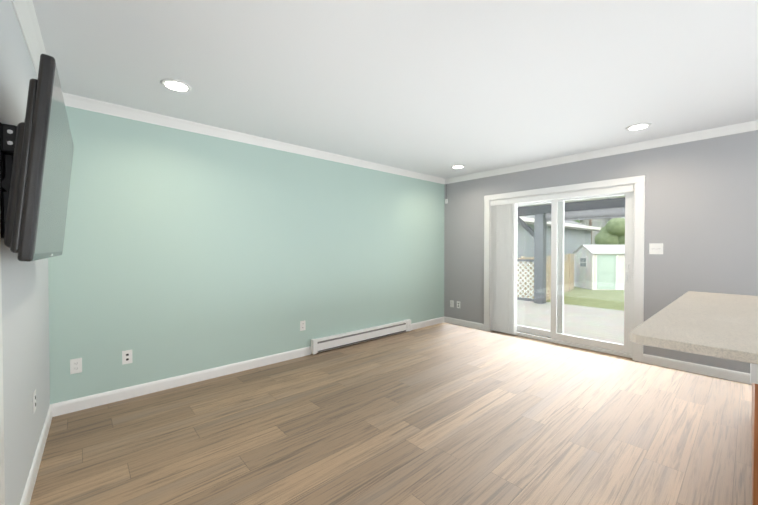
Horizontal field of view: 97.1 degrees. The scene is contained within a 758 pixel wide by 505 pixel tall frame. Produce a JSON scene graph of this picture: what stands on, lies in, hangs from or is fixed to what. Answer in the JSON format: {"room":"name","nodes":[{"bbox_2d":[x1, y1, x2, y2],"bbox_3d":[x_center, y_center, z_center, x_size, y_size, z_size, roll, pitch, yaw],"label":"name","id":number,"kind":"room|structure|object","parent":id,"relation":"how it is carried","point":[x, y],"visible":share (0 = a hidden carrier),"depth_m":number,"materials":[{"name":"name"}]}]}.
{"room":"living room","nodes":[
{"label":"living room","id":0,"kind":"room"},
{"bbox_2d":[0,0,49,504],"bbox_3d":[-0.429,0.053,-0.020,0.333,2.440,6.603,-1,1,-42],"label":"wall","id":1,"kind":"structure","parent":0,"point":[25,324],"depth_m":1.58,"materials":[{"name":"white paint"}]},
{"bbox_2d":[0,210,4,504],"bbox_3d":[-0.929,0.218,0.690,0.064,2.088,1.290,-1,1,-42],"label":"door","id":2,"kind":"structure","parent":1,"relation":"in","point":[2,488],"depth_m":1.17,"materials":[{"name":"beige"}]},
{"bbox_2d":[11,0,45,76],"bbox_3d":[-0.442,-1.130,0.118,0.260,0.078,6.252,-1,1,-42],"label":"crown molding","id":3,"kind":"structure","parent":1,"relation":"attached to","point":[25,13],"depth_m":1.72,"materials":[{"name":"white wood"}]},
{"bbox_2d":[33,389,35,413],"bbox_3d":[-1.951,0.843,1.897,0.009,0.115,0.070,-1,1,-42],"label":"electrical outlet","id":4,"kind":"object","parent":1,"relation":"attached to","point":[34,401],"visible":0.98,"depth_m":1.87,"materials":[{"name":"white plastic"}]},
{"bbox_2d":[0,54,73,261],"bbox_3d":[-1.558,-0.321,1.555,0.204,0.689,1.272,-1,1,-42],"label":"wall-mounted tv","id":5,"kind":"object","parent":1,"relation":"attached to","point":[36,151],"visible":1,"depth_m":1.12,"materials":[{"name":"black plastic"}]},
{"bbox_2d":[20,403,55,504],"bbox_3d":[-1.899,1.201,1.844,0.070,0.096,1.695,-1,1,-42],"label":"baseboard","id":6,"kind":"structure","parent":1,"relation":"attached to","point":[27,494],"depth_m":1.92,"materials":[{"name":"white wood"}]},
{"bbox_2d":[48,106,444,403],"bbox_3d":[-0.689,-0.003,4.195,5.161,2.440,0.120,-1,1,-42],"label":"wall","id":7,"kind":"structure","parent":0,"point":[184,252],"depth_m":3.29,"materials":[{"name":"green paint"}]},
{"bbox_2d":[70,358,81,373],"bbox_3d":[-2.365,0.886,2.612,0.070,0.115,0.008,-1,1,-42],"label":"electrical outlet","id":8,"kind":"object","parent":7,"relation":"attached to","point":[75,365],"visible":1,"depth_m":2.61,"materials":[{"name":"white plastic"}]},
{"bbox_2d":[122,350,132,364],"bbox_3d":[-2.127,0.883,2.827,0.070,0.115,0.008,-1,1,-42],"label":"electrical outlet","id":9,"kind":"object","parent":7,"relation":"attached to","point":[126,356],"visible":1,"depth_m":2.83,"materials":[{"name":"white plastic"}]},
{"bbox_2d":[56,346,310,415],"bbox_3d":[-1.647,1.182,3.258,2.223,0.096,0.014,-1,1,-42],"label":"baseboard","id":10,"kind":"structure","parent":7,"relation":"attached to","point":[76,404],"depth_m":3.03,"materials":[{"name":"white wood"}]},
{"bbox_2d":[62,92,446,183],"bbox_3d":[-0.633,-1.183,4.108,4.773,0.078,0.058,-1,1,-42],"label":"crown molding","id":11,"kind":"structure","parent":7,"relation":"attached to","point":[70,100],"depth_m":3.27,"materials":[{"name":"white wood"}]},
{"bbox_2d":[300,321,305,330],"bbox_3d":[-0.895,0.861,3.934,0.070,0.115,0.008,-1,1,-42],"label":"electrical outlet","id":12,"kind":"object","parent":7,"relation":"attached to","point":[302,325],"visible":1,"depth_m":3.93,"materials":[{"name":"white plastic"}]},
{"bbox_2d":[311,319,410,353],"bbox_3d":[-0.159,1.115,4.550,1.709,0.170,0.078,-1,1,-42],"label":"baseboard heater","id":13,"kind":"object","parent":7,"relation":"attached to","point":[326,343],"visible":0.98,"depth_m":4.42,"materials":[{"name":"white metal"}]},
{"bbox_2d":[411,317,443,329],"bbox_3d":[0.792,1.152,5.451,0.901,0.096,0.014,-1,1,-42],"label":"baseboard","id":14,"kind":"structure","parent":7,"relation":"attached to","point":[430,322],"depth_m":5.44,"materials":[{"name":"white wood"}]},
{"bbox_2d":[30,322,751,504],"bbox_3d":[0.962,1.314,1.411,6.173,0.120,6.493,-1,1,-42],"label":"floor","id":15,"kind":"structure","parent":0,"point":[444,413],"depth_m":2.29,"materials":[{"name":"brown wood"}]},
{"bbox_2d":[630,291,757,504],"bbox_3d":[2.203,0.795,1.722,2.095,0.909,1.105,-1,1,-42],"label":"countertop","id":16,"kind":"structure","parent":15,"relation":"on","point":[721,325],"depth_m":1.49,"materials":[{"name":"stone"}]},
{"bbox_2d":[32,0,757,178],"bbox_3d":[1.014,-1.246,1.423,6.313,0.120,6.493,-1,1,-42],"label":"ceiling","id":17,"kind":"structure","parent":0,"point":[438,88],"depth_m":2.19,"materials":[{"name":"white paint"}]},
{"bbox_2d":[160,78,191,91],"bbox_3d":[-1.452,-1.194,2.399,0.196,0.009,0.196,-1,1,-42],"label":"recessed light","id":18,"kind":"object","parent":17,"relation":"in","point":[176,85],"visible":1,"depth_m":2.38,"materials":[{"name":"white glass"}]},
{"bbox_2d":[451,165,464,167],"bbox_3d":[1.129,-1.226,4.786,0.196,0.009,0.196,-1,1,-42],"label":"recessed light","id":19,"kind":"object","parent":17,"relation":"in","point":[457,166],"visible":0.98,"depth_m":4.75,"materials":[{"name":"white"}]},
{"bbox_2d":[626,123,650,129],"bbox_3d":[2.489,-1.205,3.213,0.196,0.009,0.196,-1,1,-42],"label":"recessed light","id":20,"kind":"object","parent":17,"relation":"in","point":[638,126],"visible":0.96,"depth_m":3.19,"materials":[{"name":"white"}]},
{"bbox_2d":[579,218,611,244],"bbox_3d":[28.475,-1.468,41.542,11.200,6.230,11.238,-1,1,-42],"label":"sky","id":21,"kind":"structure","parent":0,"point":[600,222],"depth_m":38.22,"materials":[{"name":"grey"}]},
{"bbox_2d":[444,130,757,373],"bbox_3d":[3.287,0.006,3.484,0.200,2.440,6.253,-1,1,-42],"label":"wall","id":22,"kind":"structure","parent":0,"point":[701,210],"depth_m":3.53,"materials":[{"name":"grey paint"}]},
{"bbox_2d":[444,317,483,329],"bbox_3d":[1.387,1.152,5.452,0.014,0.096,0.722,-1,1,-42],"label":"baseboard","id":23,"kind":"structure","parent":22,"relation":"attached to","point":[460,322],"depth_m":5.44,"materials":[{"name":"white wood"}]},
{"bbox_2d":[484,175,645,361],"bbox_3d":[2.365,0.174,4.514,0.245,2.078,1.970,-1,1,-42],"label":"sliding glass door","id":24,"kind":"structure","parent":22,"relation":"in","point":[633,282],"depth_m":4.22,"materials":[{"name":"white"}]},
{"bbox_2d":[490,185,633,333],"bbox_3d":[2.306,0.206,4.461,0.086,1.958,1.758,-1,1,-42],"label":"vertical blinds","id":25,"kind":"object","parent":24,"relation":"attached to","point":[503,257],"visible":0.96,"depth_m":4.90,"materials":[{"name":"white"}]},
{"bbox_2d":[447,120,757,183],"bbox_3d":[2.532,-1.183,4.114,0.058,0.078,4.136,-1,1,-42],"label":"crown molding","id":26,"kind":"structure","parent":22,"relation":"attached to","point":[751,125],"depth_m":3.81,"materials":[{"name":"white wood"}]},
{"bbox_2d":[649,243,662,253],"bbox_3d":[3.010,-0.040,3.634,0.009,0.118,0.118,-1,1,-42],"label":"light switch","id":27,"kind":"object","parent":22,"relation":"attached to","point":[655,248],"visible":1,"depth_m":3.63,"materials":[{"name":"white plastic"}]},
{"bbox_2d":[643,354,751,384],"bbox_3d":[4.119,1.193,2.414,0.014,0.096,3.525,-1,1,-42],"label":"baseboard","id":28,"kind":"structure","parent":22,"relation":"attached to","point":[742,377],"depth_m":3.39,"materials":[{"name":"white wood"}]},
{"label":"outside","id":29,"kind":"structure","parent":0,"visible":0},
{"bbox_2d":[546,287,623,310],"bbox_3d":[28.218,1.736,38.664,86.287,0.100,100.000,-1,1,-42],"label":"lawn","id":30,"kind":"structure","parent":29,"point":[613,296],"depth_m":14.60,"materials":[{"name":"green plant"}]},
{"bbox_2d":[517,254,574,300],"bbox_3d":[6.870,1.059,13.740,0.100,1.920,10.841,1,1,41],"label":"fence","id":31,"kind":"object","parent":30,"relation":"on","point":[568,287],"depth_m":14.08,"materials":[{"name":"beige wood"}]},
{"bbox_2d":[517,215,600,267],"bbox_3d":[5.815,-0.785,20.760,18.300,5.421,8.920,-1,1,-42],"label":"neighbouring house","id":32,"kind":"structure","parent":30,"relation":"on","point":[567,246],"depth_m":19.30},
{"bbox_2d":[496,300,628,357],"bbox_3d":[3.687,1.674,5.915,3.557,0.900,9.100,-1,1,-42],"label":"deck","id":33,"kind":"object","parent":30,"relation":"on","point":[532,307],"depth_m":6.02,"materials":[{"name":"grey concrete"}]},
{"bbox_2d":[517,259,533,301],"bbox_3d":[2.866,0.670,9.177,0.080,1.020,2.910,-1,1,-42],"label":"lattice railing","id":34,"kind":"object","parent":33,"relation":"on","point":[529,284],"depth_m":8.27,"materials":[{"name":"white wood"}]},
{"bbox_2d":[518,196,624,303],"bbox_3d":[3.731,-0.161,5.930,3.748,2.770,9.100,-1,1,-42],"label":"patio cover","id":35,"kind":"object","parent":33,"relation":"on","point":[538,258],"depth_m":7.76,"materials":[{"name":"grey wood"}]},
{"bbox_2d":[532,195,624,205],"bbox_3d":[3.789,-1.364,5.966,3.890,0.395,9.100,-1,1,-42],"label":"roof","id":36,"kind":"structure","parent":35,"relation":"on","point":[621,196],"depth_m":7.57,"materials":[{"name":"white"}]},
{"bbox_2d":[589,219,591,244],"bbox_3d":[16.619,-0.714,26.319,0.220,5.130,1.600,-1,1,-42],"label":"utility pole","id":37,"kind":"object","parent":30,"relation":"on","point":[590,222],"depth_m":26.21,"materials":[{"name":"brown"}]},
{"bbox_2d":[572,245,624,289],"bbox_3d":[12.421,0.763,18.294,2.650,2.390,1.860,0,1,1],"label":"shed","id":38,"kind":"object","parent":30,"relation":"on","point":[602,284],"depth_m":17.49,"materials":[{"name":"white wood"}]},
{"bbox_2d":[595,218,624,244],"bbox_3d":[21.486,-0.659,30.220,2.906,4.916,3.507,-1,1,-42],"label":"broad tree","id":39,"kind":"object","parent":30,"relation":"on","point":[610,236],"depth_m":29.72,"materials":[{"name":"green plant"}]}
]}

